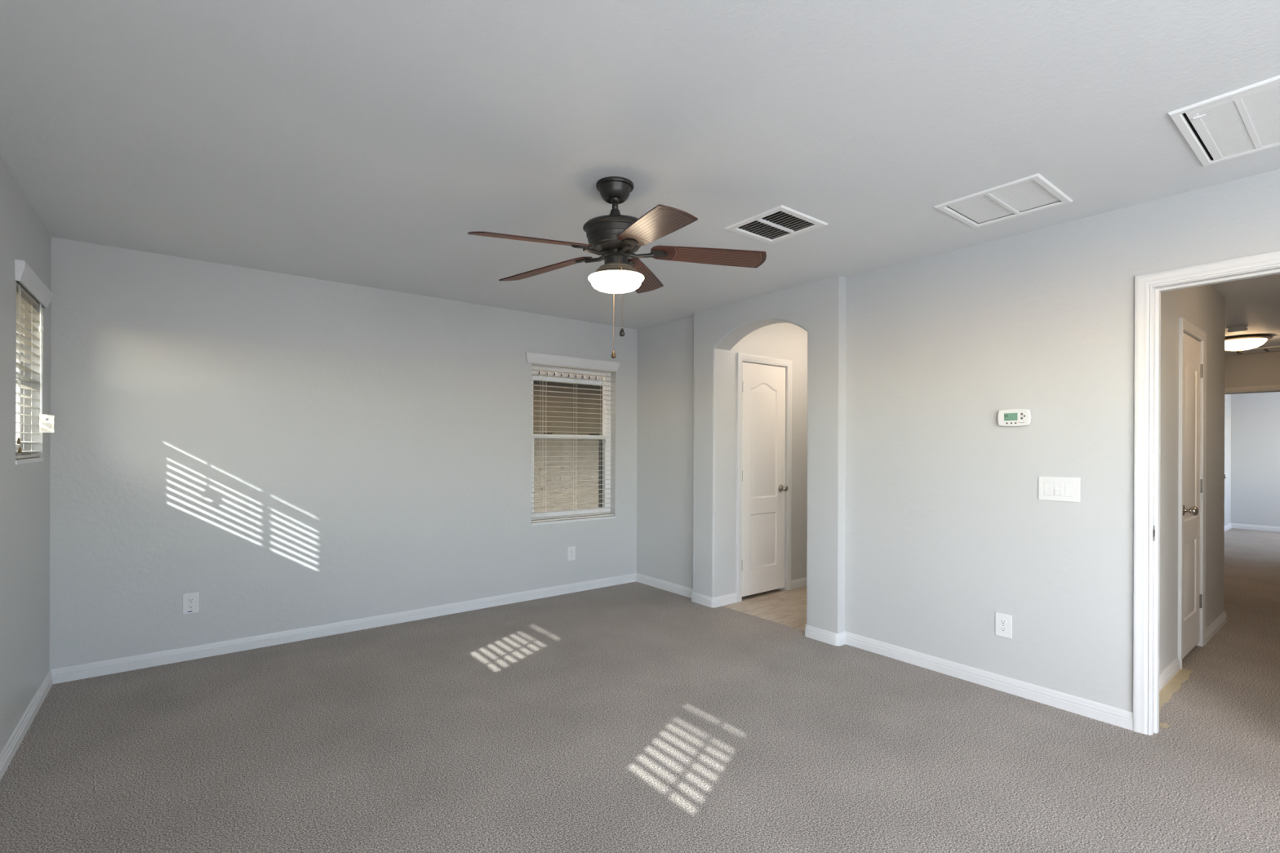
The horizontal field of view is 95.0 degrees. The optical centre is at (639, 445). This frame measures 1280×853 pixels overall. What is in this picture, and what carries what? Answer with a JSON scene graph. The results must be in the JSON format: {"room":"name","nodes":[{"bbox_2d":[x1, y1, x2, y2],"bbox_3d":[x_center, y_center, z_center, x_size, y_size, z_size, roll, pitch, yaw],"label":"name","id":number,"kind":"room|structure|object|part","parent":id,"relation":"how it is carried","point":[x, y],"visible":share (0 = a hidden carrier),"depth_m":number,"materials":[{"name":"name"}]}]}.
{"room":"empty bedroom","nodes":[
{"label":"empty bedroom","id":0,"kind":"room"},
{"bbox_2d":[0,156,51,752],"bbox_3d":[-1.244,0.087,0.550,0.150,2.440,6.898,0,0,-38],"label":"wall","id":1,"kind":"structure","parent":0,"point":[24,489],"depth_m":2.62,"materials":[{"name":"grey paint"}]},
{"bbox_2d":[0,669,52,781],"bbox_3d":[-1.651,1.265,1.200,0.014,0.080,5.078,0,0,-38],"label":"baseboard","id":2,"kind":"structure","parent":1,"relation":"attached to","point":[8,752],"depth_m":2.63,"materials":[{"name":"paint"}]},
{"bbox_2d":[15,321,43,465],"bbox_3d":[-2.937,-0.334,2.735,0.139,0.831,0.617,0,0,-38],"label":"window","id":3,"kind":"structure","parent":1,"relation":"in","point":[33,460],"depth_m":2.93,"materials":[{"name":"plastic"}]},
{"bbox_3d":[-2.952,-0.167,2.723,0.024,0.390,0.549,0,0,-38],"label":"sash","id":4,"kind":"part","parent":3,"relation":"part of","materials":[{"name":"plastic"}]},
{"bbox_3d":[-2.968,-0.342,2.710,0.060,0.815,0.617,0,0,-38],"label":"frame","id":5,"kind":"part","parent":3,"relation":"part of","materials":[{"name":"plastic"}]},
{"bbox_3d":[-2.914,0.071,2.753,0.079,0.022,0.617,0,0,-38],"label":"sill","id":6,"kind":"part","parent":3,"relation":"part of","materials":[{"name":"paint"}]},
{"bbox_2d":[14,258,54,458],"bbox_3d":[-2.881,-0.371,2.765,0.118,0.856,0.677,0,0,-38],"label":"window blind","id":7,"kind":"object","parent":3,"relation":"attached to","point":[32,292],"visible":0.74,"depth_m":2.81,"materials":[{"name":"paint"}]},
{"bbox_3d":[-2.722,-0.371,2.569,0.003,0.675,0.004,0,0,-38],"label":"pull cord","id":8,"kind":"part","parent":7,"relation":"part of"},
{"bbox_3d":[-2.737,-0.351,2.589,0.003,0.715,0.004,0,0,-38],"label":"pull cord","id":9,"kind":"part","parent":7,"relation":"part of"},
{"bbox_3d":[-2.961,-0.332,2.817,0.056,0.755,0.008,0,0,-38],"label":"ladder cord","id":10,"kind":"part","parent":7,"relation":"part of","materials":[{"name":"white fabric"}]},
{"bbox_3d":[-2.913,0.049,2.754,0.050,0.015,0.605,0,0,-38],"label":"rail","id":11,"kind":"part","parent":7,"relation":"part of","materials":[{"name":"white plastic"}]},
{"bbox_2d":[49,236,637,669],"bbox_3d":[-0.911,0.088,5.092,5.966,2.440,0.150,0,0,-38],"label":"wall","id":12,"kind":"structure","parent":0,"point":[283,451],"depth_m":3.88,"materials":[{"name":"grey paint"}]},
{"bbox_2d":[182,591,199,614],"bbox_3d":[-2.735,0.958,3.570,0.079,0.124,0.008,0,0,-38],"label":"wall outlet","id":13,"kind":"object","parent":12,"relation":"attached to","point":[190,601],"visible":1,"depth_m":3.57,"materials":[{"name":"white plastic"}]},
{"bbox_2d":[187,604,194,608],"bbox_3d":[-2.733,0.978,3.568,0.034,0.027,0.003,0,0,-38],"label":"receptacle","id":14,"kind":"object","parent":13,"relation":"attached to","point":[189,606],"depth_m":3.57,"materials":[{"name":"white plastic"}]},
{"bbox_2d":[187,597,194,602],"bbox_3d":[-2.733,0.939,3.568,0.034,0.027,0.003,0,0,-38],"label":"receptacle","id":15,"kind":"object","parent":13,"relation":"attached to","point":[189,599],"depth_m":3.57,"materials":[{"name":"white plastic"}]},
{"bbox_2d":[50,573,636,684],"bbox_3d":[-1.623,1.266,4.436,4.043,0.080,0.014,0,0,-38],"label":"baseboard","id":16,"kind":"structure","parent":12,"relation":"attached to","point":[60,675],"depth_m":3.93,"materials":[{"name":"paint"}]},
{"bbox_2d":[567,546,575,560],"bbox_3d":[-0.610,0.959,5.229,0.079,0.124,0.008,0,0,-38],"label":"wall outlet","id":17,"kind":"object","parent":12,"relation":"attached to","point":[571,550],"visible":1,"depth_m":5.22,"materials":[{"name":"white plastic"}]},
{"bbox_2d":[531,364,615,525],"bbox_3d":[-0.618,-0.030,5.311,0.875,1.421,0.142,0,0,-38],"label":"window","id":18,"kind":"structure","parent":12,"relation":"in","point":[606,451],"depth_m":5.47,"materials":[{"name":"plastic"}]},
{"bbox_3d":[-0.659,0.267,5.362,0.775,0.695,0.013,0,0,-38],"label":"screen frame","id":19,"kind":"part","parent":18,"relation":"part of","materials":[{"name":"white metal"}]},
{"bbox_3d":[-0.645,-0.376,5.347,0.783,0.630,0.024,0,0,-38],"label":"sash","id":20,"kind":"part","parent":18,"relation":"part of","materials":[{"name":"plastic"}]},
{"bbox_3d":[-0.629,0.257,5.324,0.783,0.715,0.024,0,0,-38],"label":"sash","id":21,"kind":"part","parent":18,"relation":"part of","materials":[{"name":"plastic"}]},
{"bbox_2d":[524,351,619,522],"bbox_3d":[-0.604,-0.068,5.256,0.964,1.446,0.094,0,0,-38],"label":"window blind","id":22,"kind":"object","parent":18,"relation":"attached to","point":[545,360],"visible":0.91,"depth_m":5.24,"materials":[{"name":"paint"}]},
{"bbox_3d":[-0.858,-0.257,5.036,0.004,0.890,0.003,0,0,-38],"label":"pull cord","id":23,"kind":"part","parent":22,"relation":"part of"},
{"bbox_3d":[-0.842,-0.172,5.048,0.004,1.060,0.003,0,0,-38],"label":"pull cord","id":24,"kind":"part","parent":22,"relation":"part of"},
{"bbox_3d":[-0.826,-0.029,5.106,0.008,1.345,0.056,0,0,-38],"label":"ladder cord","id":25,"kind":"part","parent":22,"relation":"part of","materials":[{"name":"white fabric"}]},
{"bbox_3d":[-0.600,0.648,5.285,0.863,0.015,0.050,0,0,-38],"label":"rail","id":26,"kind":"part","parent":22,"relation":"part of","materials":[{"name":"white plastic"}]},
{"bbox_3d":[-0.584,-0.028,5.295,0.008,1.345,0.056,0,0,-38],"label":"ladder cord","id":27,"kind":"part","parent":22,"relation":"part of","materials":[{"name":"white fabric"}]},
{"bbox_3d":[-0.353,-0.027,5.476,0.008,1.345,0.056,0,0,-38],"label":"ladder cord","id":28,"kind":"part","parent":22,"relation":"part of","materials":[{"name":"white fabric"}]},
{"bbox_3d":[-0.601,0.669,5.286,0.875,0.022,0.079,0,0,-38],"label":"sill","id":29,"kind":"part","parent":18,"relation":"part of","materials":[{"name":"paint"}]},
{"bbox_2d":[0,0,1279,351],"bbox_3d":[4.382,-1.182,4.942,14.416,0.140,6.898,0,0,-38],"label":"ceiling","id":30,"kind":"structure","parent":0,"point":[362,143],"depth_m":2.06,"materials":[{"name":"white paint"}]},
{"bbox_2d":[467,176,766,358],"bbox_3d":[-0.139,-0.760,2.520,1.225,0.738,1.265,0,0,-38],"label":"ceiling fan","id":31,"kind":"object","parent":30,"relation":"hanging from","point":[615,237],"visible":1,"depth_m":2.48,"materials":[{"name":"brown wood"}]},
{"bbox_3d":[-0.415,-0.804,2.290,0.507,0.091,0.146,0,0,-38],"label":"blade","id":32,"kind":"part","parent":31,"relation":"part of","materials":[{"name":"brown wood"}]},
{"bbox_3d":[-0.446,-0.831,2.768,0.509,0.065,0.144,0,0,33],"label":"blade","id":33,"kind":"part","parent":31,"relation":"part of","materials":[{"name":"brown wood"}]},
{"bbox_3d":[-0.104,-0.709,2.554,0.244,0.074,0.244,0,0,-38],"label":"lamp shade","id":34,"kind":"part","parent":31,"relation":"part of","materials":[{"name":"white glass"}]},
{"bbox_3d":[-0.002,-0.848,2.940,0.145,0.038,0.509,0,0,15],"label":"blade","id":35,"kind":"part","parent":31,"relation":"part of","materials":[{"name":"brown wood"}]},
{"bbox_3d":[0.042,-0.805,2.172,0.146,0.081,0.506,0,0,-22],"label":"blade","id":36,"kind":"part","parent":31,"relation":"part of","materials":[{"name":"brown wood"}]},
{"bbox_3d":[0.299,-0.832,2.571,0.509,0.048,0.147,0,0,-4],"label":"blade","id":37,"kind":"part","parent":31,"relation":"part of","materials":[{"name":"brown wood"}]},
{"bbox_2d":[724,204,828,244],"bbox_3d":[0.694,-1.184,2.996,0.370,0.133,0.367,0,0,-38],"label":"ceiling vent","id":38,"kind":"object","parent":30,"relation":"in","point":[780,223],"visible":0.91,"depth_m":3.04,"materials":[{"name":"white metal"}]},
{"bbox_2d":[933,173,1073,228],"bbox_3d":[1.678,-1.181,2.712,0.428,0.133,0.425,0,0,-38],"label":"ceiling vent","id":39,"kind":"object","parent":30,"relation":"in","point":[1034,193],"visible":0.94,"depth_m":2.70,"materials":[{"name":"white metal"}]},
{"bbox_2d":[1168,75,1279,166],"bbox_3d":[2.199,-1.177,1.914,0.591,0.137,0.611,0,0,-38],"label":"ceiling vent","id":40,"kind":"object","parent":30,"relation":"in","point":[1246,120],"visible":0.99,"depth_m":2.02,"materials":[{"name":"white metal"}]},
{"bbox_2d":[1226,325,1248,333],"bbox_3d":[5.569,-1.084,5.465,0.140,0.047,0.140,0,0,-38],"label":"smoke detector","id":41,"kind":"object","parent":30,"relation":"attached to","point":[1236,329],"visible":1,"depth_m":5.43,"materials":[{"name":"white plastic"}]},
{"bbox_2d":[1225,334,1272,352],"bbox_3d":[6.157,-1.031,6.012,0.450,0.150,0.450,0,0,-38],"label":"ceiling light","id":42,"kind":"object","parent":30,"relation":"attached to","point":[1241,343],"visible":0.85,"depth_m":5.88,"materials":[{"name":"white glass"}]},
{"bbox_2d":[1225,346,1279,355],"bbox_3d":[7.079,-1.096,6.733,0.400,0.012,0.900,0,0,-38],"label":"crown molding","id":43,"kind":"structure","parent":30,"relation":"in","point":[1273,348],"depth_m":6.71,"materials":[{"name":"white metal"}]},
{"bbox_2d":[0,528,1279,852],"bbox_3d":[4.388,1.388,4.922,14.416,0.120,6.849,0,0,-38],"label":"floor","id":44,"kind":"structure","parent":0,"point":[633,717],"depth_m":2.54,"materials":[{"name":"carpet"}]},
{"bbox_2d":[1159,723,1170,728],"bbox_3d":[2.475,1.319,2.767,0.061,0.002,0.036,0,0,-20],"label":"paper scrap","id":45,"kind":"object","parent":44,"relation":"on","point":[1162,725],"visible":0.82,"depth_m":2.76,"materials":[{"name":"beige paper"}]},
{"bbox_2d":[1159,666,1194,711],"bbox_3d":[2.833,1.315,3.141,1.020,0.010,0.055,0,0,-38],"label":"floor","id":46,"kind":"structure","parent":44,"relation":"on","point":[1174,685],"depth_m":3.22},
{"bbox_2d":[636,315,693,588],"bbox_3d":[0.297,0.093,5.358,0.112,2.440,0.918,0,0,-38],"label":"wall","id":47,"kind":"structure","parent":0,"point":[665,350],"depth_m":5.34,"materials":[{"name":"grey paint"}]},
{"bbox_2d":[635,573,737,608],"bbox_3d":[0.357,1.273,5.276,0.284,0.080,1.128,0,0,-38],"label":"baseboard","id":48,"kind":"structure","parent":47,"relation":"attached to","point":[724,600],"depth_m":5.08,"materials":[{"name":"paint"}]},
{"bbox_2d":[728,322,807,594],"bbox_3d":[1.383,0.097,5.449,1.710,2.440,0.115,0,0,-38],"label":"wall","id":49,"kind":"structure","parent":0,"point":[788,341],"depth_m":5.39,"materials":[{"name":"grey paint"}]},
{"bbox_2d":[736,352,791,602],"bbox_3d":[1.080,0.267,5.171,0.718,2.098,0.181,0,0,-38],"label":"door","id":50,"kind":"structure","parent":49,"relation":"in","point":[764,384],"depth_m":5.15,"materials":[{"name":"paint"}]},
{"bbox_3d":[1.087,0.828,5.159,0.352,0.475,0.008,0,0,-38],"label":"panel","id":51,"kind":"part","parent":50,"relation":"part of","materials":[{"name":"paint"}]},
{"bbox_3d":[1.090,-0.050,5.159,0.352,1.010,0.008,0,0,-38],"label":"panel","id":52,"kind":"part","parent":50,"relation":"part of","materials":[{"name":"paint"}]},
{"bbox_3d":[1.292,0.381,5.268,0.066,0.066,0.072,0,0,-38],"label":"knob","id":53,"kind":"part","parent":50,"relation":"part of","materials":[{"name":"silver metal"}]},
{"bbox_2d":[791,577,806,590],"bbox_3d":[1.736,1.278,5.646,0.905,0.080,0.014,0,0,-38],"label":"baseboard","id":54,"kind":"structure","parent":49,"relation":"attached to","point":[799,583],"depth_m":5.43,"materials":[{"name":"paint"}]},
{"bbox_2d":[693,275,846,634],"bbox_3d":[0.951,0.095,4.463,0.185,2.480,1.387,0,0,-38],"label":"wall","id":55,"kind":"structure","parent":0,"point":[818,308],"depth_m":4.05,"materials":[{"name":"grey paint"}]},
{"bbox_2d":[804,624,1133,730],"bbox_3d":[1.711,1.278,3.393,0.099,0.080,1.774,0,0,-38],"label":"baseboard","id":56,"kind":"structure","parent":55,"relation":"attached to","point":[1117,717],"depth_m":3.22,"materials":[{"name":"paint"}]},
{"bbox_2d":[844,168,1279,712],"bbox_3d":[2.748,0.102,2.242,0.115,2.440,4.350,0,0,-38],"label":"wall","id":57,"kind":"structure","parent":0,"point":[948,529],"depth_m":3.11,"materials":[{"name":"grey paint"}]},
{"bbox_2d":[995,612,1011,638],"bbox_3d":[1.955,0.966,3.153,0.008,0.124,0.079,0,0,-38],"label":"wall outlet","id":58,"kind":"object","parent":57,"relation":"attached to","point":[1002,621],"visible":1,"depth_m":3.15,"materials":[{"name":"white plastic"}]},
{"bbox_2d":[1000,626,1006,631],"bbox_3d":[1.953,0.985,3.151,0.003,0.027,0.034,0,0,-38],"label":"receptacle","id":59,"kind":"object","parent":58,"relation":"attached to","point":[1002,628],"depth_m":3.15,"materials":[{"name":"white plastic"}]},
{"bbox_2d":[1000,618,1006,625],"bbox_3d":[1.953,0.946,3.151,0.003,0.027,0.034,0,0,-38],"label":"receptacle","id":60,"kind":"object","parent":58,"relation":"attached to","point":[1002,621],"depth_m":3.15,"materials":[{"name":"white plastic"}]},
{"bbox_2d":[997,408,1031,426],"bbox_3d":[1.982,-0.150,3.104,0.032,0.092,0.154,0,0,-38],"label":"thermostat","id":61,"kind":"object","parent":57,"relation":"attached to","point":[1009,417],"visible":1,"depth_m":3.09,"materials":[{"name":"white plastic"}]},
{"bbox_2d":[1038,475,1079,502],"bbox_3d":[2.110,0.218,2.955,0.011,0.122,0.178,0,0,-38],"label":"light switch","id":62,"kind":"object","parent":57,"relation":"attached to","point":[1050,488],"visible":1,"depth_m":2.95,"materials":[{"name":"white plastic"}]},
{"bbox_2d":[1133,250,1279,735],"bbox_3d":[2.633,0.268,2.388,0.149,2.107,0.939,0,0,-38],"label":"door frame","id":63,"kind":"structure","parent":57,"relation":"in","point":[1148,287],"depth_m":2.69,"materials":[{"name":"paint"}]},
{"bbox_3d":[2.352,0.400,2.683,0.036,0.070,0.002,0,0,-38],"label":"strike plate","id":64,"kind":"part","parent":63,"relation":"part of","materials":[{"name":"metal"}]},
{"bbox_2d":[1159,284,1225,674],"bbox_3d":[3.353,0.104,3.670,2.596,2.440,0.115,0,0,-38],"label":"wall","id":65,"kind":"structure","parent":0,"point":[1202,306],"depth_m":3.55,"materials":[{"name":"grey paint"}]},
{"bbox_2d":[1159,657,1179,691],"bbox_3d":[2.770,1.282,3.136,0.988,0.080,0.014,0,0,-38],"label":"baseboard","id":66,"kind":"structure","parent":65,"relation":"attached to","point":[1173,668],"depth_m":3.28,"materials":[{"name":"paint"}]},
{"bbox_2d":[1177,317,1206,670],"bbox_3d":[3.453,0.285,3.705,0.737,2.079,0.184,0,0,-38],"label":"door","id":67,"kind":"structure","parent":65,"relation":"in","point":[1192,475],"depth_m":3.71,"materials":[{"name":"paint"}]},
{"bbox_3d":[3.461,0.837,3.692,0.363,0.475,0.008,0,0,-38],"label":"panel","id":68,"kind":"part","parent":67,"relation":"part of","materials":[{"name":"paint"}]},
{"bbox_3d":[3.300,0.389,3.514,0.066,0.066,0.072,0,0,-38],"label":"knob","id":69,"kind":"part","parent":67,"relation":"part of","materials":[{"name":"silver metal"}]},
{"bbox_3d":[3.464,-0.041,3.692,0.363,1.010,0.008,0,0,-38],"label":"panel","id":70,"kind":"part","parent":67,"relation":"part of","materials":[{"name":"paint"}]},
{"bbox_3d":[3.432,0.308,3.732,0.645,2.033,0.115,0,0,-38],"label":"frame","id":71,"kind":"part","parent":67,"relation":"part of","materials":[{"name":"paint"}]},
{"bbox_2d":[1224,394,1231,525],"bbox_3d":[8.303,0.122,8.600,3.445,2.440,0.110,0,0,-38],"label":"wall","id":72,"kind":"structure","parent":0,"point":[1227,397],"depth_m":9.44,"materials":[{"name":"grey paint"}]},
{"bbox_2d":[1224,523,1279,532],"bbox_3d":[8.982,1.305,7.725,3.445,0.080,2.110,0,0,-38],"label":"baseboard","id":73,"kind":"structure","parent":72,"relation":"attached to","point":[1257,527],"depth_m":9.38,"materials":[{"name":"paint"}]},
{"bbox_2d":[1224,351,1279,387],"bbox_3d":[7.063,0.118,7.295,0.115,2.440,3.800,0,0,-38],"label":"wall","id":74,"kind":"structure","parent":0,"point":[1256,369],"depth_m":6.95,"materials":[{"name":"grey paint"}]},
{"bbox_2d":[1224,384,1279,394],"bbox_3d":[7.385,0.317,6.868,0.132,2.044,1.218,0,0,-38],"label":"door frame","id":75,"kind":"structure","parent":74,"relation":"in","point":[1265,388],"depth_m":6.95,"materials":[{"name":"paint"}]},
{"bbox_3d":[7.392,0.340,6.873,0.115,1.998,1.126,0,0,-38],"label":"frame","id":76,"kind":"part","parent":75,"relation":"part of","materials":[{"name":"paint"}]},
{"bbox_2d":[1231,391,1279,526],"bbox_3d":[10.402,0.130,8.825,0.140,2.440,5.300,0,0,-38],"label":"wall","id":77,"kind":"structure","parent":0,"point":[1255,417],"depth_m":9.39,"materials":[{"name":"grey paint"}]},
{"bbox_3d":[3.583,0.105,5.391,0.115,2.440,2.315,0,0,-38],"label":"wall","id":78,"kind":"structure","parent":0,"visible":0},
{"bbox_2d":[1205,611,1226,644],"bbox_3d":[3.343,1.284,5.125,0.842,0.080,2.444,0,0,-38],"label":"baseboard","id":79,"kind":"structure","parent":78,"relation":"attached to","point":[1219,622],"depth_m":4.15,"materials":[{"name":"paint"}]},
{"label":"outside","id":80,"kind":"structure","parent":0,"visible":0},
{"bbox_3d":[-9.241,1.677,11.820,80.000,0.200,90.000,0,0,-38],"label":"ground","id":81,"kind":"structure","parent":80,"visible":0},
{"bbox_2d":[533,370,603,511],"bbox_3d":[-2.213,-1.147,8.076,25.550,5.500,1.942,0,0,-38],"label":"neighbouring house","id":82,"kind":"structure","parent":81,"relation":"on","point":[587,455],"depth_m":9.67,"materials":[{"name":"paint"}]}
]}

